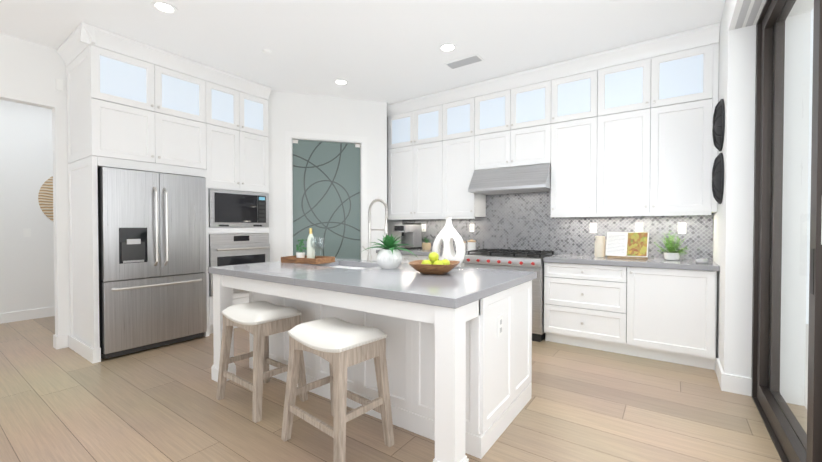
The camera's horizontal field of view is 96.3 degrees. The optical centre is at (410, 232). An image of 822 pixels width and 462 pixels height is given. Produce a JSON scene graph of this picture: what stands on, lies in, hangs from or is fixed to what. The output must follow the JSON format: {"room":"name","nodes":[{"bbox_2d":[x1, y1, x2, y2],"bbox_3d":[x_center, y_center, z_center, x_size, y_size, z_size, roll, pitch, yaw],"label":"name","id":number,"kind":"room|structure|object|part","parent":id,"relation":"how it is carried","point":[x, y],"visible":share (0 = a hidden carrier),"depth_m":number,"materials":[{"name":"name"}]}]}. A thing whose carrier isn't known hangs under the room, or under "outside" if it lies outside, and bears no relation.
{"room":"kitchen","nodes":[
{"label":"kitchen","id":0,"kind":"room"},
{"bbox_2d":[0,100,54,312],"bbox_3d":[-5.289,-0.352,4.862,0.120,3.050,12.000,1,1,35],"label":"wall","id":1,"kind":"structure","parent":0,"point":[26,263],"depth_m":4.93,"materials":[{"name":"white paint"}]},
{"bbox_2d":[0,307,54,323],"bbox_3d":[-5.233,1.108,4.843,0.016,0.130,12.000,1,1,35],"label":"baseboard","id":2,"kind":"structure","parent":1,"relation":"attached to","point":[8,317],"depth_m":4.94,"materials":[{"name":"white paint"}]},
{"bbox_2d":[38,176,52,220],"bbox_3d":[-4.840,-0.475,5.363,0.025,0.840,0.840,1,1,35],"label":"art","id":3,"kind":"object","parent":1,"relation":"attached to","point":[45,197],"visible":0.17,"depth_m":5.09,"materials":[{"name":"wicker"}]},
{"bbox_2d":[0,33,69,335],"bbox_3d":[-4.336,-0.322,2.818,0.120,3.050,9.770,1,1,35],"label":"wall","id":4,"kind":"structure","parent":0,"point":[30,72],"depth_m":3.74,"materials":[{"name":"white paint"}]},
{"bbox_2d":[56,78,62,90],"bbox_3d":[-3.579,-1.506,3.747,0.020,0.110,0.050,1,1,35],"label":"sensor","id":5,"kind":"object","parent":4,"relation":"attached to","point":[59,84],"visible":0.86,"depth_m":3.74,"materials":[{"name":"white plastic"}]},
{"bbox_2d":[65,26,204,173],"bbox_3d":[-2.929,-1.243,3.989,0.797,1.238,1.030,1,1,35],"label":"upper cabinet","id":6,"kind":"object","parent":4,"relation":"attached to","point":[126,98],"depth_m":3.64,"materials":[{"name":"white paint"}]},
{"bbox_2d":[268,90,386,261],"bbox_3d":[-1.220,-0.360,5.406,1.629,3.050,0.668,0,1,-18],"label":"wall","id":7,"kind":"structure","parent":0,"point":[328,169],"depth_m":5.11,"materials":[{"name":"white paint"}]},
{"bbox_3d":[-1.167,-0.054,5.143,0.920,2.420,0.024,0,1,-17],"label":"pantry glass door","id":8,"kind":"part","parent":7,"relation":"part of","materials":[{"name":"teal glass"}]},
{"bbox_2d":[0,0,725,104],"bbox_3d":[-2.842,-1.892,3.102,9.780,0.080,12.000,1,1,35],"label":"ceiling","id":9,"kind":"structure","parent":0,"point":[388,51],"depth_m":3.41,"materials":[{"name":"white paint"}]},
{"bbox_2d":[150,0,177,14],"bbox_3d":[-2.006,-1.840,2.997,0.196,0.020,0.185,1,1,35],"label":"recessed light","id":10,"kind":"object","parent":9,"relation":"in","point":[164,8],"depth_m":3.02,"materials":[{"name":"white paint"}]},
{"bbox_2d":[262,49,270,54],"bbox_3d":[-1.470,-1.851,3.747,0.102,0.020,0.092,1,1,35],"label":"recessed light","id":11,"kind":"object","parent":9,"relation":"in","point":[265,51],"depth_m":3.76,"materials":[{"name":"white paint"}]},
{"bbox_2d":[333,79,348,85],"bbox_3d":[-0.862,-1.863,4.539,0.193,0.020,0.190,1,1,35],"label":"recessed light","id":12,"kind":"object","parent":9,"relation":"in","point":[342,82],"depth_m":4.59,"materials":[{"name":"white paint"}]},
{"bbox_2d":[438,43,456,52],"bbox_3d":[0.365,-1.850,3.673,0.185,0.020,0.189,1,1,35],"label":"recessed light","id":13,"kind":"object","parent":9,"relation":"in","point":[445,48],"depth_m":3.71,"materials":[{"name":"white paint"}]},
{"bbox_2d":[444,54,483,69],"bbox_3d":[0.575,-1.859,4.013,0.400,0.012,0.170,1,1,35],"label":"ceiling vent","id":14,"kind":"object","parent":9,"relation":"in","point":[465,61],"visible":1,"depth_m":3.99,"materials":[{"name":"white metal"}]},
{"bbox_2d":[0,316,806,461],"bbox_3d":[-2.842,1.223,3.148,9.780,0.050,12.000,1,1,35],"label":"floor","id":15,"kind":"structure","parent":0,"point":[164,404],"depth_m":2.45,"materials":[{"name":"brown wood"}]},
{"bbox_2d":[77,154,208,361],"bbox_3d":[-2.859,0.239,3.961,0.755,1.895,0.910,1,1,35],"label":"refrigerator","id":16,"kind":"object","parent":15,"relation":"on","point":[168,177],"depth_m":3.62,"materials":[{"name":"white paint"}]},
{"bbox_2d":[97,167,206,358],"bbox_3d":[-2.832,0.276,3.942,0.823,1.780,0.910,1,1,35],"label":"fridge","id":17,"kind":"object","parent":16,"relation":"in","point":[152,287],"depth_m":3.66,"materials":[{"name":"grey metal"}]},
{"bbox_2d":[205,66,270,335],"bbox_3d":[-2.408,-0.349,4.711,0.827,3.048,0.810,1,1,35],"label":"tall cabinet","id":18,"kind":"object","parent":15,"relation":"on","point":[236,109],"depth_m":4.45,"materials":[{"name":"white paint"}]},
{"bbox_2d":[216,301,307,422],"bbox_3d":[-1.078,0.867,2.657,0.556,0.677,0.422,1,1,35],"label":"stool","id":19,"kind":"object","parent":15,"relation":"on","point":[260,321],"visible":1,"depth_m":2.55,"materials":[{"name":"brown wood"}]},
{"bbox_2d":[222,301,300,324],"bbox_3d":[-1.078,0.574,2.653,0.492,0.091,0.358,1,1,35],"label":"cushion","id":20,"kind":"object","parent":19,"relation":"on","point":[257,312],"depth_m":2.56,"materials":[{"name":"white fabric"}]},
{"bbox_2d":[281,317,394,461],"bbox_3d":[-0.429,0.875,2.131,0.540,0.677,0.400,1,1,41],"label":"stool","id":21,"kind":"object","parent":15,"relation":"on","point":[340,346],"visible":1,"depth_m":2.05,"materials":[{"name":"brown wood"}]},
{"bbox_2d":[288,317,386,352],"bbox_3d":[-0.429,0.582,2.127,0.509,0.091,0.383,1,1,35],"label":"cushion","id":22,"kind":"object","parent":21,"relation":"on","point":[330,334],"depth_m":2.03,"materials":[{"name":"white fabric"}]},
{"bbox_2d":[211,274,535,461],"bbox_3d":[-0.368,0.766,2.836,2.254,0.872,1.190,1,1,35],"label":"kitchen island","id":23,"kind":"object","parent":15,"relation":"on","point":[459,352],"depth_m":2.21,"materials":[{"name":"white paint"}]},
{"bbox_2d":[208,258,535,309],"bbox_3d":[-0.367,0.306,2.831,2.270,0.047,1.230,1,1,35],"label":"island countertop","id":24,"kind":"structure","parent":23,"relation":"on","point":[404,283],"depth_m":2.33,"materials":[{"name":"grey stone"}]},
{"bbox_2d":[281,228,334,263],"bbox_3d":[-0.951,0.115,3.396,0.430,0.316,0.250,0,1,27],"label":"serving tray","id":25,"kind":"object","parent":24,"relation":"on","point":[301,257],"visible":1,"depth_m":3.42,"materials":[{"name":"brown wood"}]},
{"bbox_2d":[296,239,306,257],"bbox_3d":[-1.043,0.157,3.516,0.129,0.204,0.112,1,1,35],"label":"plant","id":26,"kind":"object","parent":25,"relation":"on","point":[301,254],"depth_m":3.50,"materials":[{"name":"green plant"}]},
{"bbox_2d":[336,262,363,269],"bbox_3d":[-0.555,0.426,3.205,0.694,0.228,0.464,1,1,35],"label":"sink","id":27,"kind":"object","parent":24,"relation":"in","point":[337,263],"depth_m":3.40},
{"bbox_2d":[362,198,387,261],"bbox_3d":[-0.334,-0.020,3.389,0.252,0.585,0.134,1,1,35],"label":"faucet","id":28,"kind":"object","parent":24,"relation":"on","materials":[{"name":"silver metal"}]},
{"bbox_2d":[358,234,416,268],"bbox_3d":[-0.127,0.133,2.905,0.561,0.295,0.497,1,1,35],"label":"planter","id":29,"kind":"object","parent":24,"relation":"on","point":[389,256],"visible":1,"depth_m":2.84,"materials":[{"name":"white ceramic"}]},
{"bbox_3d":[-0.172,0.205,2.905,0.203,0.150,0.203,1,1,35],"label":"pot","id":30,"kind":"part","parent":29,"relation":"part of","materials":[{"name":"white ceramic"}]},
{"bbox_2d":[408,252,459,274],"bbox_3d":[0.167,0.205,2.604,0.384,0.158,0.384,1,1,35],"label":"fruit bowl","id":31,"kind":"object","parent":24,"relation":"on","point":[434,264],"visible":1,"depth_m":2.51,"materials":[{"name":"brown wood"}]},
{"bbox_2d":[432,217,465,267],"bbox_3d":[0.302,0.077,2.948,0.270,0.405,0.125,1,1,35],"label":"sculptural vase","id":32,"kind":"object","parent":24,"relation":"on","point":[447,234],"visible":0.81,"depth_m":2.91,"materials":[{"name":"white ceramic"}]},
{"bbox_2d":[401,254,429,262],"bbox_3d":[0.073,0.732,5.313,0.942,0.870,0.617,1,1,35],"label":"base cabinet","id":33,"kind":"object","parent":15,"relation":"on","point":[406,258],"depth_m":4.98,"materials":[{"name":"white paint"}]},
{"bbox_2d":[460,250,547,341],"bbox_3d":[1.201,0.726,4.460,0.927,0.906,0.669,1,1,35],"label":"stove","id":34,"kind":"object","parent":15,"relation":"on","point":[490,259],"depth_m":4.03,"materials":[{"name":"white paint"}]},
{"bbox_2d":[376,249,479,257],"bbox_3d":[0.256,0.273,5.158,1.411,0.048,0.647,1,1,35],"label":"countertop","id":35,"kind":"structure","parent":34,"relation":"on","point":[426,253],"depth_m":4.89,"materials":[{"name":"grey stone"}]},
{"bbox_2d":[393,223,421,249],"bbox_3d":[-0.053,0.050,5.453,0.344,0.385,0.260,-1,1,-45],"label":"coffee machine","id":36,"kind":"object","parent":35,"relation":"on","point":[411,234],"visible":0.9,"depth_m":5.40,"materials":[{"name":"silver metal"}]},
{"bbox_2d":[422,237,430,249],"bbox_3d":[0.265,0.152,5.277,0.251,0.187,0.322,1,1,35],"label":"potted plant","id":37,"kind":"object","parent":35,"relation":"on","point":[426,245],"visible":0.94,"depth_m":5.23,"materials":[{"name":"green plant"}]},
{"bbox_2d":[467,239,475,250],"bbox_3d":[0.812,0.169,4.929,0.114,0.162,0.114,1,1,35],"label":"canister","id":38,"kind":"object","parent":35,"relation":"on","point":[471,244],"visible":0.79,"depth_m":4.88,"materials":[{"name":"white ceramic"}]},
{"bbox_2d":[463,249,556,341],"bbox_3d":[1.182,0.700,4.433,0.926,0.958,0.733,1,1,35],"label":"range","id":39,"kind":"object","parent":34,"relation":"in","point":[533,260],"depth_m":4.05,"materials":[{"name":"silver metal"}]},
{"bbox_2d":[544,262,627,354],"bbox_3d":[1.925,0.751,3.998,0.773,0.870,0.617,1,1,35],"label":"base cabinet","id":40,"kind":"object","parent":15,"relation":"on","point":[585,306],"depth_m":3.73,"materials":[{"name":"white paint"}]},
{"bbox_2d":[628,266,718,372],"bbox_3d":[2.512,0.757,3.582,0.665,0.870,0.617,1,1,35],"label":"base cabinet","id":41,"kind":"object","parent":15,"relation":"on","point":[672,313],"depth_m":3.32,"materials":[{"name":"white paint"}]},
{"bbox_2d":[544,254,719,269],"bbox_3d":[2.194,0.293,3.782,1.450,0.048,0.647,1,1,35],"label":"countertop","id":42,"kind":"structure","parent":41,"relation":"on","point":[576,259],"depth_m":3.59,"materials":[{"name":"grey stone"}]},
{"bbox_2d":[594,236,606,256],"bbox_3d":[2.077,0.152,3.994,0.158,0.225,0.112,1,1,35],"label":"pitcher","id":43,"kind":"object","parent":42,"relation":"on","point":[600,249],"visible":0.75,"depth_m":3.96,"materials":[{"name":"beige ceramic"}]},
{"bbox_2d":[605,232,648,259],"bbox_3d":[2.248,0.128,3.823,0.378,0.277,0.188,1,1,39],"label":"cookbook","id":44,"kind":"object","parent":42,"relation":"on","point":[627,245],"visible":1,"depth_m":3.79,"materials":[{"name":"white paper"}]},
{"bbox_2d":[654,231,686,260],"bbox_3d":[2.555,0.127,3.613,0.283,0.285,0.310,1,1,35],"label":"planter","id":45,"kind":"object","parent":42,"relation":"on","point":[672,255],"visible":1,"depth_m":3.57,"materials":[{"name":"white ceramic"}]},
{"bbox_3d":[2.563,0.232,3.614,0.140,0.075,0.140,1,1,35],"label":"pot","id":46,"kind":"part","parent":45,"relation":"part of","materials":[{"name":"white ceramic"}]},
{"bbox_2d":[695,259,708,263],"bbox_3d":[2.598,0.253,3.283,0.098,0.044,0.098,1,1,35],"label":"smart speaker","id":47,"kind":"object","parent":42,"relation":"on","point":[702,261],"visible":1,"depth_m":3.25},
{"bbox_2d":[422,243,430,249],"bbox_3d":[0.222,0.195,5.274,0.136,0.100,0.134,1,1,35],"label":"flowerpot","id":48,"kind":"object","parent":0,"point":[425,246],"depth_m":5.22,"materials":[{"name":"beige ceramic"}]},
{"bbox_2d":[387,117,713,254],"bbox_3d":[0.920,-0.357,5.152,5.990,3.050,0.120,1,1,35],"label":"wall","id":49,"kind":"structure","parent":0,"point":[390,223],"depth_m":5.96,"materials":[{"name":"white paint"}]},
{"bbox_2d":[388,91,443,217],"bbox_3d":[0.145,-1.051,5.389,0.942,1.663,0.367,1,1,35],"label":"upper cabinet","id":50,"kind":"object","parent":49,"relation":"attached to","point":[415,126],"depth_m":5.21,"materials":[{"name":"white paint"}]},
{"bbox_2d":[444,86,487,217],"bbox_3d":[0.721,-1.045,4.980,0.471,1.663,0.367,1,1,35],"label":"upper cabinet","id":51,"kind":"object","parent":49,"relation":"attached to","point":[457,204],"depth_m":4.85,"materials":[{"name":"white paint"}]},
{"bbox_2d":[464,64,551,197],"bbox_3d":[1.244,-1.186,4.493,0.943,1.368,0.552,1,1,35],"label":"upper cabinet","id":52,"kind":"object","parent":49,"relation":"attached to","point":[546,172],"depth_m":4.39,"materials":[{"name":"white paint"}]},
{"bbox_2d":[468,164,550,194],"bbox_3d":[1.241,-0.642,4.496,0.936,0.285,0.540,1,1,35],"label":"range hood","id":53,"kind":"object","parent":52,"relation":"in","point":[517,179],"depth_m":4.35,"materials":[{"name":"silver metal"}]},
{"bbox_2d":[402,192,712,259],"bbox_3d":[1.415,0.025,4.717,3.807,1.100,0.018,1,1,35],"label":"backsplash","id":54,"kind":"structure","parent":49,"relation":"attached to","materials":[{"name":"tile"}]},
{"bbox_2d":[548,54,603,217],"bbox_3d":[1.874,-1.033,4.162,0.470,1.663,0.367,1,1,35],"label":"upper cabinet","id":55,"kind":"object","parent":49,"relation":"attached to","point":[576,83],"depth_m":4.00,"materials":[{"name":"white paint"}]},
{"bbox_2d":[596,22,719,217],"bbox_3d":[2.466,-1.027,3.742,0.982,1.663,0.367,1,1,35],"label":"upper cabinet","id":56,"kind":"object","parent":49,"relation":"attached to","point":[659,97],"depth_m":3.56,"materials":[{"name":"white paint"}]},
{"bbox_2d":[713,0,821,461],"bbox_3d":[0.325,-0.274,-0.489,0.430,3.050,9.770,1,1,35],"label":"wall","id":57,"kind":"structure","parent":0,"point":[760,253],"depth_m":2.57,"materials":[{"name":"white paint"}]},
{"bbox_2d":[712,153,723,203],"bbox_3d":[2.558,-0.451,3.080,0.057,0.424,0.424,1,1,35],"label":"decor","id":58,"kind":"object","parent":57,"relation":"attached to","point":[718,178],"visible":1,"depth_m":2.97,"materials":[{"name":"black"}]},
{"bbox_2d":[712,99,724,150],"bbox_3d":[2.558,-0.891,3.073,0.057,0.424,0.424,1,1,35],"label":"decor","id":59,"kind":"object","parent":57,"relation":"attached to","point":[718,125],"visible":1,"depth_m":2.96,"materials":[{"name":"black wicker"}]},
{"bbox_2d":[716,358,725,390],"bbox_3d":[2.490,1.136,2.970,0.016,0.130,0.416,1,1,35],"label":"baseboard","id":60,"kind":"structure","parent":57,"relation":"attached to","point":[721,376],"depth_m":2.85,"materials":[{"name":"white paint"}]},
{"bbox_3d":[0.034,-0.102,-0.906,0.130,2.720,8.750,1,1,35],"label":"slider frame","id":61,"kind":"part","parent":57,"relation":"part of","materials":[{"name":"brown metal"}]},
{"label":"outside","id":62,"kind":"structure","parent":0,"visible":0},
{"bbox_2d":[804,324,808,406],"bbox_3d":[3.274,1.307,-1.192,5.220,0.050,12.000,1,1,35],"label":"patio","id":63,"kind":"structure","parent":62,"point":[806,360],"depth_m":3.35,"materials":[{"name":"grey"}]}
]}

